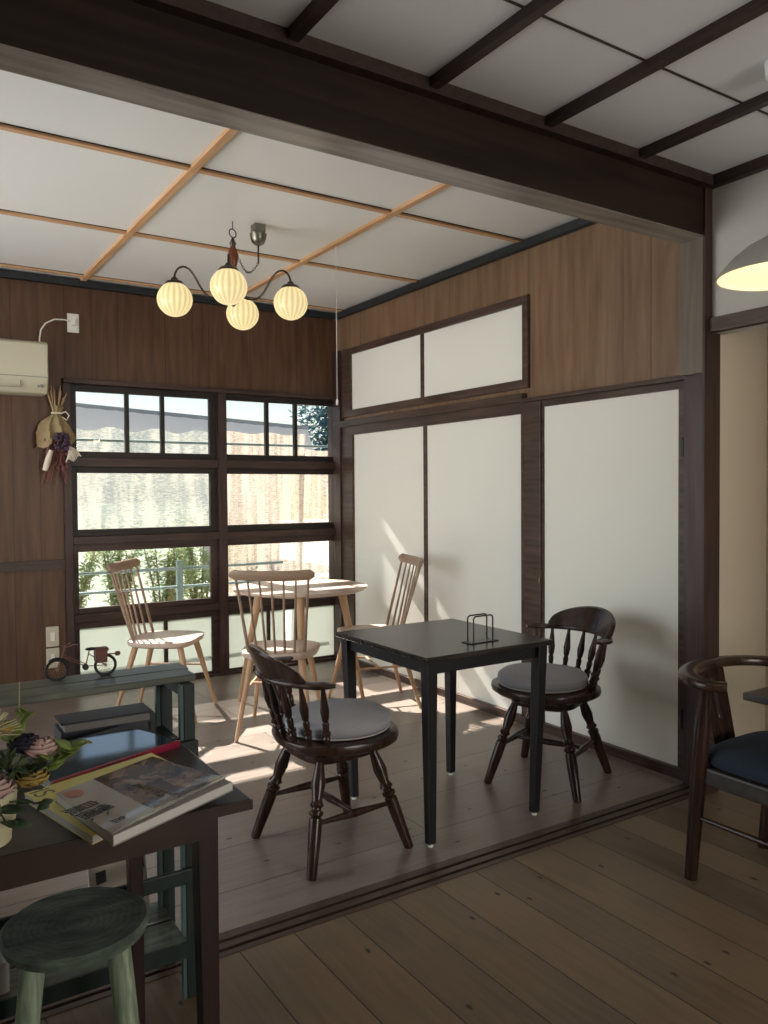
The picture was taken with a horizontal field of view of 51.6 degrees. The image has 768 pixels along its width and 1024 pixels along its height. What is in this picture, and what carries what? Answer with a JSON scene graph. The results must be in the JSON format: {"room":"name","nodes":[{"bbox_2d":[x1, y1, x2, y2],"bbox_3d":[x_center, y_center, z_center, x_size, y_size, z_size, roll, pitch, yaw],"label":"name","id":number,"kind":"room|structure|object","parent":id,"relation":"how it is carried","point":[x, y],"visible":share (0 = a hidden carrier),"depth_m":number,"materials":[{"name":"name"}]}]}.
{"room":"cafe","nodes":[
{"label":"cafe","id":0,"kind":"room"},
{"bbox_2d":[0,278,335,684],"bbox_3d":[-2.226,-0.270,5.263,4.600,3.000,0.120,-1,2,-33],"label":"wall","id":1,"kind":"structure","parent":0,"point":[122,337],"depth_m":5.27,"materials":[{"name":"brown wood"}]},
{"bbox_2d":[0,338,47,396],"bbox_3d":[-2.504,-0.900,4.864,0.805,0.325,0.224,-1,2,-33],"label":"air conditioner","id":2,"kind":"object","parent":1,"relation":"attached to","point":[23,363],"visible":1,"depth_m":4.92,"materials":[{"name":"beige plastic"}]},
{"bbox_2d":[39,318,71,341],"bbox_3d":[-2.143,-1.168,5.183,0.215,0.196,0.019,-2,2,-41],"label":"power cable","id":3,"kind":"object","parent":2,"relation":"attached to","point":[45,323],"visible":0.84,"depth_m":5.15,"materials":[{"name":"white plastic"}]},
{"bbox_2d":[0,559,65,572],"bbox_3d":[-3.060,0.368,4.654,2.312,0.062,0.025,-1,2,-33],"label":"trim","id":4,"kind":"structure","parent":1,"relation":"attached to","point":[44,564],"depth_m":5.15,"materials":[{"name":"brown wood"}]},
{"bbox_2d":[46,626,58,646],"bbox_3d":[-2.182,0.821,5.235,0.080,0.132,0.012,-1,2,-33],"label":"wall switch","id":5,"kind":"object","parent":1,"relation":"attached to","point":[52,633],"visible":1,"depth_m":5.23,"materials":[{"name":"beige plastic"}]},
{"bbox_2d":[46,647,59,668],"bbox_3d":[-2.181,0.963,5.239,0.080,0.132,0.012,-1,2,-33],"label":"wall switch","id":6,"kind":"object","parent":1,"relation":"attached to","point":[51,653],"visible":0.73,"depth_m":5.23,"materials":[{"name":"beige plastic"}]},
{"bbox_2d":[34,385,80,484],"bbox_3d":[-2.126,-0.503,5.176,0.276,0.650,0.145,-1,2,-33],"label":"bouquet","id":7,"kind":"object","parent":1,"relation":"hanging from","point":[54,428],"visible":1,"depth_m":5.15,"materials":[{"name":"beige plant"}]},
{"bbox_2d":[62,383,74,675],"bbox_3d":[-2.121,0.188,5.319,0.050,2.080,0.135,-1,2,-33],"label":"trim","id":8,"kind":"structure","parent":1,"relation":"attached to","point":[68,509],"depth_m":5.26,"materials":[{"name":"brown wood"}]},
{"bbox_2d":[67,313,78,332],"bbox_3d":[-2.056,-1.252,5.263,0.074,0.124,0.030,-1,2,-33],"label":"wall outlet","id":9,"kind":"object","parent":1,"relation":"attached to","point":[73,326],"visible":1,"depth_m":5.26,"materials":[{"name":"white plastic"}]},
{"bbox_2d":[70,384,220,678],"bbox_3d":[-1.672,0.177,5.612,1.021,2.080,0.132,-1,2,-33],"label":"window","id":10,"kind":"structure","parent":1,"relation":"in","point":[100,626],"depth_m":5.58,"materials":[{"name":"brown wood"}]},
{"bbox_2d":[0,269,337,319],"bbox_3d":[-2.205,-1.510,5.157,4.370,0.045,0.045,-1,2,-33],"label":"trim","id":11,"kind":"structure","parent":1,"relation":"attached to","point":[8,274],"depth_m":5.37,"materials":[{"name":"black wood"}]},
{"bbox_2d":[62,378,334,400],"bbox_3d":[-1.270,-0.888,5.839,2.085,0.032,0.150,-1,2,-33],"label":"trim","id":12,"kind":"structure","parent":1,"relation":"attached to","point":[64,380],"depth_m":5.69,"materials":[{"name":"brown wood"}]},
{"bbox_2d":[216,393,228,675],"bbox_3d":[-1.216,0.157,5.906,0.065,2.100,0.135,-1,2,-33],"label":"trim","id":13,"kind":"structure","parent":1,"relation":"attached to","point":[221,431],"depth_m":5.85,"materials":[{"name":"brown wood"}]},
{"bbox_2d":[226,394,335,674],"bbox_3d":[-0.802,0.157,6.176,0.922,2.080,0.132,-1,2,-33],"label":"window","id":14,"kind":"structure","parent":1,"relation":"in","point":[321,611],"depth_m":6.15,"materials":[{"name":"brown wood"}]},
{"bbox_2d":[0,70,577,312],"bbox_3d":[-1.342,-1.543,3.853,4.600,0.055,3.400,-1,2,-33],"label":"ceiling","id":15,"kind":"structure","parent":0,"point":[42,177],"depth_m":3.98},
{"bbox_2d":[80,128,238,280],"bbox_3d":[-1.123,-1.511,3.924,0.036,0.018,3.282,-1,2,-33],"label":"trim","id":16,"kind":"structure","parent":15,"relation":"attached to","point":[227,134],"depth_m":3.76,"materials":[{"name":"brown wood"}]},
{"bbox_2d":[157,221,307,329],"bbox_3d":[-0.789,-1.275,4.191,0.591,0.505,0.636,1,2,37],"label":"chandelier","id":17,"kind":"object","parent":15,"relation":"hanging from","point":[228,286],"visible":1,"depth_m":4.15,"materials":[{"name":"brown metal"}]},
{"bbox_2d":[336,291,338,404],"bbox_3d":[-0.273,-1.076,4.569,0.016,0.920,0.016,-1,2,-33],"label":"pull cord","id":18,"kind":"object","parent":15,"relation":"hanging from","point":[337,401],"visible":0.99,"depth_m":4.57,"materials":[{"name":"white plastic"}]},
{"bbox_2d":[246,183,450,294],"bbox_3d":[-0.243,-1.531,4.494,0.036,0.018,3.282,-1,2,-33],"label":"trim","id":19,"kind":"structure","parent":15,"relation":"attached to","point":[440,187],"depth_m":4.30,"materials":[{"name":"brown wood"}]},
{"bbox_2d":[0,660,682,932],"bbox_3d":[-1.304,1.289,3.897,4.600,0.060,3.330,-1,2,-33],"label":"floor","id":20,"kind":"structure","parent":0,"point":[263,877],"depth_m":3.52,"materials":[{"name":"brown wood"}]},
{"bbox_2d":[106,558,216,721],"bbox_3d":[-1.365,0.767,4.894,0.558,0.939,0.463,0,1,5],"label":"spindle chair","id":21,"kind":"object","parent":20,"relation":"on","point":[164,639],"visible":0.88,"depth_m":4.90,"materials":[{"name":"brown wood"}]},
{"bbox_2d":[229,570,320,742],"bbox_3d":[-0.589,0.772,4.511,0.463,0.939,0.558,0,1,2],"label":"spindle chair","id":22,"kind":"object","parent":20,"relation":"on","point":[301,650],"visible":0.84,"depth_m":4.33,"materials":[{"name":"brown wood"}]},
{"bbox_2d":[232,579,366,701],"bbox_3d":[-0.540,0.853,5.176,0.870,0.740,0.870,-1,2,-33],"label":"round table","id":23,"kind":"object","parent":20,"relation":"on","point":[318,588],"visible":0.76,"depth_m":5.12,"materials":[{"name":"brown wood"}]},
{"bbox_2d":[248,644,412,880],"bbox_3d":[-0.238,0.884,3.057,0.572,0.790,0.556,-1,2,-36],"label":"armchair","id":24,"kind":"object","parent":20,"relation":"on","point":[278,679],"visible":0.91,"depth_m":2.89,"materials":[{"name":"brown wood"}]},
{"bbox_2d":[283,698,390,740],"bbox_3d":[-0.180,0.789,3.065,0.416,0.069,0.416,-1,2,-33],"label":"seat cushion","id":25,"kind":"object","parent":24,"relation":"on","point":[349,718],"visible":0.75,"depth_m":2.95,"materials":[{"name":"grey fabric"}]},
{"bbox_2d":[327,553,423,708],"bbox_3d":[-0.053,0.754,5.070,0.558,0.939,0.463,-1,2,-16],"label":"spindle chair","id":26,"kind":"object","parent":20,"relation":"on","point":[416,561],"visible":0.57,"depth_m":5.16,"materials":[{"name":"brown wood"}]},
{"bbox_2d":[336,618,552,847],"bbox_3d":[0.245,0.894,3.397,0.650,0.735,0.680,-1,2,-33],"label":"square table","id":27,"kind":"object","parent":20,"relation":"on","point":[429,648],"visible":0.97,"depth_m":3.27,"materials":[{"name":"black paint"}]},
{"bbox_2d":[462,613,498,644],"bbox_3d":[0.393,0.473,3.245,0.150,0.111,0.060,-1,2,-35],"label":"stand","id":28,"kind":"object","parent":27,"relation":"on","point":[483,640],"visible":1,"depth_m":3.24,"materials":[{"name":"black metal"}]},
{"bbox_2d":[484,606,615,802],"bbox_3d":[0.798,0.859,3.732,0.571,0.789,0.572,1,2,33],"label":"chair","id":29,"kind":"object","parent":20,"relation":"on","point":[598,621],"visible":0.8,"depth_m":3.68,"materials":[{"name":"brown wood"}]},
{"bbox_2d":[497,662,587,693],"bbox_3d":[0.739,0.766,3.715,0.416,0.069,0.416,0,1,0],"label":"seat cushion","id":30,"kind":"object","parent":29,"relation":"on","point":[559,678],"visible":0.8,"depth_m":3.60,"materials":[{"name":"grey fabric"}]},
{"bbox_2d":[40,790,767,1023],"bbox_3d":[1.158,1.365,0.286,6.600,0.060,5.170,-1,2,-33],"label":"floor","id":31,"kind":"structure","parent":0,"point":[605,925],"depth_m":2.34,"materials":[{"name":"brown wood"}]},
{"bbox_2d":[0,887,150,1023],"bbox_3d":[-0.646,1.087,1.681,0.300,0.455,0.300,-1,2,-21],"label":"stool","id":32,"kind":"object","parent":31,"relation":"on","point":[76,929],"visible":1,"depth_m":1.61,"materials":[{"name":"green wood"}]},
{"bbox_2d":[0,662,198,1019],"bbox_3d":[-1.104,0.880,1.851,1.365,0.860,0.255,-1,2,-33],"label":"rack","id":33,"kind":"object","parent":31,"relation":"on","point":[165,944],"visible":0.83,"depth_m":2.10,"materials":[{"name":"green paint"}]},
{"bbox_2d":[0,952,9,994],"bbox_3d":[-0.972,1.099,1.880,0.140,0.075,0.105,-2,2,-37],"label":"box","id":34,"kind":"object","parent":33,"relation":"on","point":[4,966],"visible":0.92,"depth_m":1.87,"materials":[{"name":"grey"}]},
{"bbox_2d":[45,642,119,680],"bbox_3d":[-0.800,0.394,2.117,0.192,0.097,0.036,-1,2,-29],"label":"bicycle","id":35,"kind":"object","parent":33,"relation":"on","point":[101,655],"visible":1,"depth_m":2.12,"materials":[{"name":"black metal"}]},
{"bbox_2d":[107,651,119,655],"bbox_3d":[-0.734,0.384,2.154,0.039,0.011,0.012,-1,2,-29],"label":"tail lamp","id":36,"kind":"object","parent":35,"relation":"on","point":[116,653],"depth_m":2.15,"materials":[{"name":"plastic"}]},
{"bbox_2d":[0,726,178,758],"bbox_3d":[-1.120,0.628,1.861,1.260,0.020,0.171,-1,2,-33],"label":"shelf","id":37,"kind":"object","parent":33,"relation":"attached to","point":[165,731],"depth_m":2.18,"materials":[{"name":"teal paint"}]},
{"bbox_2d":[0,901,187,1000],"bbox_3d":[-1.121,1.147,1.848,1.284,0.017,0.250,-1,2,-33],"label":"shelf","id":38,"kind":"object","parent":33,"relation":"attached to","point":[164,941],"depth_m":2.04,"materials":[{"name":"green paint"}]},
{"bbox_2d":[54,702,156,740],"bbox_3d":[-0.751,0.575,2.147,0.246,0.067,0.102,-1,2,-32],"label":"album","id":39,"kind":"object","parent":33,"relation":"on","point":[70,726],"visible":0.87,"depth_m":2.12,"materials":[{"name":"grey paper"}]},
{"bbox_2d":[87,855,149,906],"bbox_3d":[-0.734,1.036,2.203,0.040,0.183,0.170,1,2,43],"label":"display board","id":40,"kind":"object","parent":33,"relation":"on","point":[113,874],"visible":0.2,"depth_m":2.19,"materials":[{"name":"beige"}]},
{"bbox_2d":[0,736,252,1023],"bbox_3d":[-0.940,0.958,1.514,1.272,0.720,0.511,-1,2,-33],"label":"side table","id":41,"kind":"object","parent":31,"relation":"on","point":[43,850],"visible":0.58,"depth_m":1.59,"materials":[{"name":"brown wood"}]},
{"bbox_2d":[0,774,17,847],"bbox_3d":[-0.736,0.547,1.432,0.142,0.103,0.142,-1,2,-33],"label":"flower pot","id":42,"kind":"object","parent":41,"relation":"on","point":[5,832],"visible":0.59,"depth_m":1.42,"materials":[{"name":"beige ceramic"}]},
{"bbox_2d":[0,682,92,828],"bbox_3d":[-0.680,0.439,1.438,0.261,0.229,0.193,0,1,0],"label":"flower arrangement","id":43,"kind":"object","parent":42,"relation":"in","point":[32,745],"visible":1,"depth_m":1.47,"materials":[{"name":"pink plant"}]},
{"bbox_2d":[3,725,179,785],"bbox_3d":[-0.699,0.578,1.900,0.229,0.016,0.346,1,2,35],"label":"picture book","id":44,"kind":"object","parent":41,"relation":"on","point":[119,744],"visible":0.73,"depth_m":1.91,"materials":[{"name":"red paper"}]},
{"bbox_2d":[24,753,169,844],"bbox_3d":[-0.537,0.583,1.654,0.296,0.016,0.348,1,2,37],"label":"magazine","id":45,"kind":"object","parent":41,"relation":"on","point":[67,820],"visible":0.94,"depth_m":1.61,"materials":[{"name":"yellow paper"}]},
{"bbox_2d":[55,756,233,846],"bbox_3d":[-0.498,0.559,1.591,0.266,0.036,0.327,1,2,32],"label":"magazine","id":46,"kind":"object","parent":45,"relation":"on","point":[120,805],"visible":1,"depth_m":1.56,"materials":[{"name":"beige paper"}]},
{"bbox_2d":[94,756,224,807],"bbox_3d":[-0.478,0.553,1.645,0.255,0.007,0.190,1,2,36],"label":"photograph","id":47,"kind":"object","parent":46,"relation":"on","point":[151,782],"depth_m":1.61},
{"bbox_2d":[0,783,688,1023],"bbox_3d":[-0.323,1.317,2.477,4.500,0.063,0.120,-1,2,-33],"label":"trim","id":48,"kind":"structure","parent":31,"relation":"on","point":[232,941],"depth_m":2.72,"materials":[{"name":"brown wood"}]},
{"bbox_2d":[678,655,767,880],"bbox_3d":[1.344,0.909,2.723,0.592,0.728,0.595,-1,2,-33],"label":"armchair","id":49,"kind":"object","parent":31,"relation":"on","point":[738,766],"visible":1,"depth_m":2.70,"materials":[{"name":"brown wood"}]},
{"bbox_2d":[743,687,767,704],"bbox_3d":[1.707,0.926,2.438,0.810,0.700,0.800,-1,2,-33],"label":"dining table","id":50,"kind":"object","parent":31,"relation":"on","point":[760,696],"visible":1,"depth_m":2.52,"materials":[{"name":"black wood"}]},
{"bbox_2d":[207,0,767,174],"bbox_3d":[1.107,-1.395,0.265,6.600,0.060,5.290,-1,2,-33],"label":"ceiling","id":51,"kind":"structure","parent":0,"point":[546,66],"depth_m":2.46,"materials":[{"name":"white paint"}]},
{"bbox_2d":[287,0,338,42],"bbox_3d":[1.126,-1.347,0.177,0.036,0.033,5.120,-1,2,-33],"label":"trim","id":52,"kind":"structure","parent":51,"relation":"attached to","point":[316,10],"depth_m":2.22,"materials":[{"name":"brown wood"}]},
{"bbox_2d":[430,0,563,89],"bbox_3d":[1.556,-1.357,0.456,0.036,0.033,5.120,-1,2,-33],"label":"trim","id":53,"kind":"structure","parent":51,"relation":"attached to","point":[535,9],"depth_m":2.34,"materials":[{"name":"brown wood"}]},
{"bbox_2d":[545,0,767,127],"bbox_3d":[1.987,-1.368,0.735,0.036,0.033,5.120,-1,2,-33],"label":"trim","id":54,"kind":"structure","parent":51,"relation":"attached to","point":[753,9],"depth_m":2.45,"materials":[{"name":"brown wood"}]},
{"bbox_2d":[639,91,767,158],"bbox_3d":[2.417,-1.378,1.014,0.036,0.033,5.120,-1,2,-33],"label":"trim","id":55,"kind":"structure","parent":51,"relation":"attached to","point":[758,102],"depth_m":2.90,"materials":[{"name":"brown wood"}]},
{"bbox_2d":[716,235,767,290],"bbox_3d":[1.187,-1.062,2.359,0.370,0.716,0.370,-1,2,-33],"label":"pendant lamp","id":56,"kind":"object","parent":51,"relation":"hanging from","point":[747,271],"visible":1,"depth_m":2.49,"materials":[{"name":"grey ceramic"}]},
{"bbox_2d":[764,59,767,80],"bbox_3d":[1.263,-1.394,2.506,0.116,0.060,0.116,-1,2,-33],"label":"ceiling light","id":57,"kind":"object","parent":51,"relation":"attached to","point":[766,61],"visible":1,"depth_m":2.51,"materials":[{"name":"white plastic"}]},
{"bbox_2d":[337,223,679,420],"bbox_3d":[0.575,-0.284,5.052,0.130,3.000,3.520,-1,2,-33],"label":"wall","id":58,"kind":"structure","parent":0,"point":[605,300],"depth_m":4.21,"materials":[{"name":"beige wood"}]},
{"bbox_2d":[0,263,341,311],"bbox_3d":[-2.143,-1.534,5.062,4.370,0.015,0.032,-1,2,-33],"label":"trim","id":59,"kind":"structure","parent":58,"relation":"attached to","point":[1,265],"depth_m":5.27,"materials":[{"name":"brown wood"}]},
{"bbox_2d":[0,209,418,282],"bbox_3d":[-1.589,-1.516,4.207,4.370,0.015,0.032,-1,2,-33],"label":"trim","id":60,"kind":"structure","parent":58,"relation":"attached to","point":[1,211],"depth_m":4.52,"materials":[{"name":"brown wood"}]},
{"bbox_2d":[0,122,523,242],"bbox_3d":[-1.034,-1.498,3.351,4.370,0.015,0.032,-1,2,-33],"label":"trim","id":61,"kind":"structure","parent":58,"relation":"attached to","point":[2,126],"depth_m":3.58,"materials":[{"name":"brown wood"}]},
{"bbox_2d":[328,407,331,578],"bbox_3d":[-0.404,0.147,6.432,0.027,2.080,0.135,-1,2,-33],"label":"trim","id":62,"kind":"structure","parent":58,"relation":"attached to","point":[329,408],"depth_m":6.45,"materials":[{"name":"brown wood"}]},
{"bbox_2d":[332,351,343,661],"bbox_3d":[-0.353,-0.041,6.345,0.050,2.460,0.110,-1,2,-33],"label":"trim","id":63,"kind":"structure","parent":58,"relation":"attached to","point":[336,359],"depth_m":6.32,"materials":[{"name":"brown wood"}]},
{"bbox_2d":[342,434,355,625],"bbox_3d":[-0.271,0.294,6.244,0.035,1.795,0.160,-1,2,-33],"label":"trim","id":64,"kind":"structure","parent":58,"relation":"attached to","point":[348,476],"depth_m":6.21,"materials":[{"name":"brown wood"}]},
{"bbox_2d":[354,426,425,679],"bbox_3d":[0.024,0.279,5.794,0.011,1.745,0.976,-1,2,-33],"label":"door","id":65,"kind":"structure","parent":58,"relation":"in","point":[390,466],"depth_m":5.78,"materials":[{"name":"white paper"}]},
{"bbox_2d":[333,393,526,427],"bbox_3d":[0.208,-0.673,5.454,0.052,0.047,2.192,-1,2,-33],"label":"trim","id":66,"kind":"structure","parent":58,"relation":"attached to","point":[513,398],"depth_m":5.20,"materials":[{"name":"brown wood"}]},
{"bbox_2d":[342,402,523,434],"bbox_3d":[0.247,-0.617,5.417,0.030,0.072,2.080,-1,2,-33],"label":"trim","id":67,"kind":"structure","parent":58,"relation":"attached to","point":[517,408],"depth_m":5.20,"materials":[{"name":"brown wood"}]},
{"bbox_2d":[341,294,529,417],"bbox_3d":[0.248,-0.989,5.392,0.040,0.527,2.108,-1,2,-33],"label":"window","id":68,"kind":"structure","parent":58,"relation":"in","point":[485,350],"depth_m":5.18,"materials":[{"name":"white paper"}]},
{"bbox_2d":[334,218,596,319],"bbox_3d":[0.508,-1.524,4.957,0.045,0.045,3.243,-1,2,-33],"label":"trim","id":69,"kind":"structure","parent":58,"relation":"attached to","point":[577,224],"depth_m":4.86,"materials":[{"name":"black wood"}]},
{"bbox_2d":[425,414,524,714],"bbox_3d":[0.549,0.296,4.985,0.011,1.745,0.964,-1,2,-33],"label":"door","id":70,"kind":"structure","parent":58,"relation":"in","point":[475,468],"depth_m":4.94,"materials":[{"name":"white paper"}]},
{"bbox_2d":[358,659,682,780],"bbox_3d":[0.552,1.193,5.003,0.040,0.050,3.170,-1,2,-33],"label":"baseboard","id":71,"kind":"structure","parent":58,"relation":"attached to","point":[636,758],"depth_m":4.35,"materials":[{"name":"brown wood"}]},
{"bbox_2d":[524,401,541,714],"bbox_3d":[0.852,0.292,4.511,0.035,1.873,0.130,-1,2,-33],"label":"trim","id":72,"kind":"structure","parent":58,"relation":"attached to","point":[532,410],"depth_m":4.49,"materials":[{"name":"brown wood"}]},
{"bbox_2d":[518,375,683,402],"bbox_3d":[1.090,-0.624,4.087,0.062,0.022,1.112,-1,2,-33],"label":"trim","id":73,"kind":"structure","parent":58,"relation":"attached to","point":[677,378],"depth_m":4.00,"materials":[{"name":"brown wood"}]},
{"bbox_2d":[538,381,683,768],"bbox_3d":[1.122,0.303,4.076,0.041,1.830,0.962,-1,2,-33],"label":"door","id":74,"kind":"structure","parent":58,"relation":"in","point":[613,461],"depth_m":3.98,"materials":[{"name":"white paper"}]},
{"bbox_2d":[679,238,702,375],"bbox_3d":[1.403,-0.907,3.544,0.095,0.588,0.130,-1,2,-33],"label":"trim","id":75,"kind":"structure","parent":58,"relation":"attached to","point":[691,253],"depth_m":3.52,"materials":[{"name":"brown wood"}]},
{"bbox_2d":[683,374,701,785],"bbox_3d":[1.426,0.317,3.584,0.062,1.862,0.130,-1,2,-33],"label":"trim","id":76,"kind":"structure","parent":58,"relation":"attached to","point":[692,584],"depth_m":3.58,"materials":[{"name":"brown wood"}]},
{"bbox_2d":[712,170,767,334],"bbox_3d":[2.876,-0.085,1.361,0.090,2.760,5.157,-1,2,-33],"label":"wall","id":77,"kind":"structure","parent":0,"point":[739,207],"depth_m":3.37,"materials":[{"name":"grey paint"}]},
{"bbox_2d":[0,43,702,243],"bbox_3d":[-0.836,-1.148,2.084,5.310,0.004,0.125,-1,2,-33],"label":"trim","id":78,"kind":"structure","parent":77,"relation":"attached to","point":[15,60],"depth_m":2.45,"materials":[{"name":"brown wood"}]},
{"bbox_2d":[0,0,702,234],"bbox_3d":[-0.837,-1.339,2.079,5.310,0.378,0.127,-1,2,-33],"label":"ceiling beam","id":79,"kind":"structure","parent":77,"relation":"attached to","point":[124,38],"depth_m":2.42,"materials":[{"name":"brown wood"}]},
{"bbox_2d":[128,0,717,188],"bbox_3d":[-0.792,-1.375,2.008,5.310,0.046,0.043,-1,2,-33],"label":"trim","id":80,"kind":"structure","parent":77,"relation":"attached to","point":[204,12],"depth_m":2.55,"materials":[{"name":"brown wood"}]},
{"bbox_2d":[504,0,767,114],"bbox_3d":[-0.543,-1.387,1.615,5.300,0.004,0.008,-1,2,-33],"label":"trim","id":81,"kind":"structure","parent":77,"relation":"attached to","point":[508,1],"depth_m":2.44,"materials":[{"name":"brown wood"}]},
{"bbox_2d":[708,306,767,332],"bbox_3d":[2.832,-0.769,1.318,0.045,0.060,5.157,-1,2,-33],"label":"trim","id":82,"kind":"structure","parent":77,"relation":"attached to","point":[755,316],"depth_m":3.34,"materials":[{"name":"brown wood"}]},
{"bbox_2d":[713,154,767,186],"bbox_3d":[2.823,-1.381,1.276,0.040,0.046,5.118,-1,2,-33],"label":"trim","id":83,"kind":"structure","parent":77,"relation":"attached to","point":[760,164],"depth_m":3.31,"materials":[{"name":"brown wood"}]},
{"bbox_2d":[719,327,766,736],"bbox_3d":[1.638,-0.005,3.641,0.372,2.500,0.012,-1,2,-33],"label":"wall","id":84,"kind":"structure","parent":0,"point":[743,355],"depth_m":3.64,"materials":[{"name":"beige paint"}]},
{"bbox_2d":[701,187,719,794],"bbox_3d":[1.440,-0.077,3.502,0.112,2.655,0.011,-1,2,-33],"label":"trim","id":85,"kind":"structure","parent":84,"relation":"attached to","point":[710,341],"depth_m":3.49,"materials":[{"name":"brown wood"}]},
{"bbox_2d":[765,327,767,730],"bbox_3d":[3.222,0.037,1.595,0.060,2.500,5.169,-1,2,-33],"label":"wall","id":86,"kind":"structure","parent":0,"point":[766,667],"depth_m":3.74,"materials":[{"name":"beige paper"}]},
{"bbox_3d":[-12.422,1.193,19.208,60.000,0.100,34.300,-1,2,-33],"label":"floor","id":87,"kind":"structure","parent":0,"visible":0},
{"bbox_2d":[79,551,105,607],"bbox_3d":[-2.759,0.730,6.997,0.672,1.323,0.418,-1,2,-33],"label":"shrub","id":88,"kind":"object","parent":87,"relation":"on","point":[83,581],"visible":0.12,"depth_m":7.04,"materials":[{"name":"green plant"}]},
{"bbox_2d":[96,550,143,605],"bbox_3d":[-2.511,0.706,7.467,0.486,1.342,0.329,-1,1,-7],"label":"shrub","id":89,"kind":"object","parent":87,"relation":"on","point":[118,556],"visible":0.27,"depth_m":7.46,"materials":[{"name":"green plant"}]},
{"bbox_2d":[78,547,203,607],"bbox_3d":[-3.707,0.660,7.030,4.400,1.450,0.044,-1,2,-33],"label":"screen","id":90,"kind":"object","parent":87,"relation":"on","point":[96,600],"visible":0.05,"depth_m":7.82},
{"bbox_2d":[135,547,202,601],"bbox_3d":[-2.019,0.687,7.443,0.711,1.378,0.356,-1,2,-33],"label":"shrub","id":91,"kind":"object","parent":87,"relation":"on","point":[170,575],"visible":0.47,"depth_m":7.42,"materials":[{"name":"green plant"}]},
{"bbox_2d":[79,560,282,599],"bbox_3d":[-2.588,0.916,5.911,4.050,1.000,0.040,-1,2,-33],"label":"railing","id":92,"kind":"object","parent":87,"relation":"on","point":[179,586],"visible":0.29,"depth_m":6.47,"materials":[{"name":"teal"}]},
{"bbox_2d":[76,403,313,563],"bbox_3d":[-10.199,-0.727,15.662,16.750,3.890,6.600,-1,2,-33],"label":"house","id":93,"kind":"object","parent":87,"relation":"on","point":[89,417],"visible":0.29,"depth_m":15.96,"materials":[{"name":"grey"}]},
{"bbox_2d":[180,547,209,598],"bbox_3d":[-1.857,0.670,7.924,0.617,1.383,0.274,-1,2,-33],"label":"shrub","id":94,"kind":"object","parent":87,"relation":"on","point":[205,558],"visible":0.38,"depth_m":7.90,"materials":[{"name":"green plant"}]},
{"bbox_2d":[227,431,305,595],"bbox_3d":[-1.135,0.312,7.427,0.920,2.110,0.016,-1,2,-33],"label":"curtain","id":95,"kind":"object","parent":87,"relation":"on","point":[252,498],"visible":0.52,"depth_m":7.43,"materials":[{"name":"beige fabric"}]},
{"bbox_2d":[284,405,327,450],"bbox_3d":[-1.118,-1.434,21.822,3.091,4.866,2.143,-1,2,-30],"label":"tree","id":96,"kind":"object","parent":87,"relation":"on","point":[322,422],"visible":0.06,"depth_m":21.43,"materials":[{"name":"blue plant"}]},
{"bbox_2d":[302,449,328,578],"bbox_3d":[-0.371,0.364,7.996,1.140,1.966,0.016,-1,2,-33],"label":"screen","id":97,"kind":"object","parent":87,"relation":"on","point":[315,558],"visible":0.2,"depth_m":7.79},
{"label":"outside","id":98,"kind":"structure","parent":0,"visible":0},
{"bbox_2d":[77,438,327,447],"bbox_3d":[-2.364,-0.556,6.109,5.700,0.022,0.022,-1,2,-33],"label":"pole","id":99,"kind":"object","parent":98,"point":[78,439],"visible":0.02,"depth_m":6.58,"materials":[{"name":"teal"}]},
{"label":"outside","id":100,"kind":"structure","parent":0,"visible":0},
{"bbox_2d":[76,427,208,529],"bbox_3d":[-2.854,-0.234,6.252,3.220,0.925,0.028,-1,2,-33],"label":"curtain","id":101,"kind":"object","parent":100,"point":[105,500],"visible":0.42,"depth_m":6.76,"materials":[{"name":"white fabric"}]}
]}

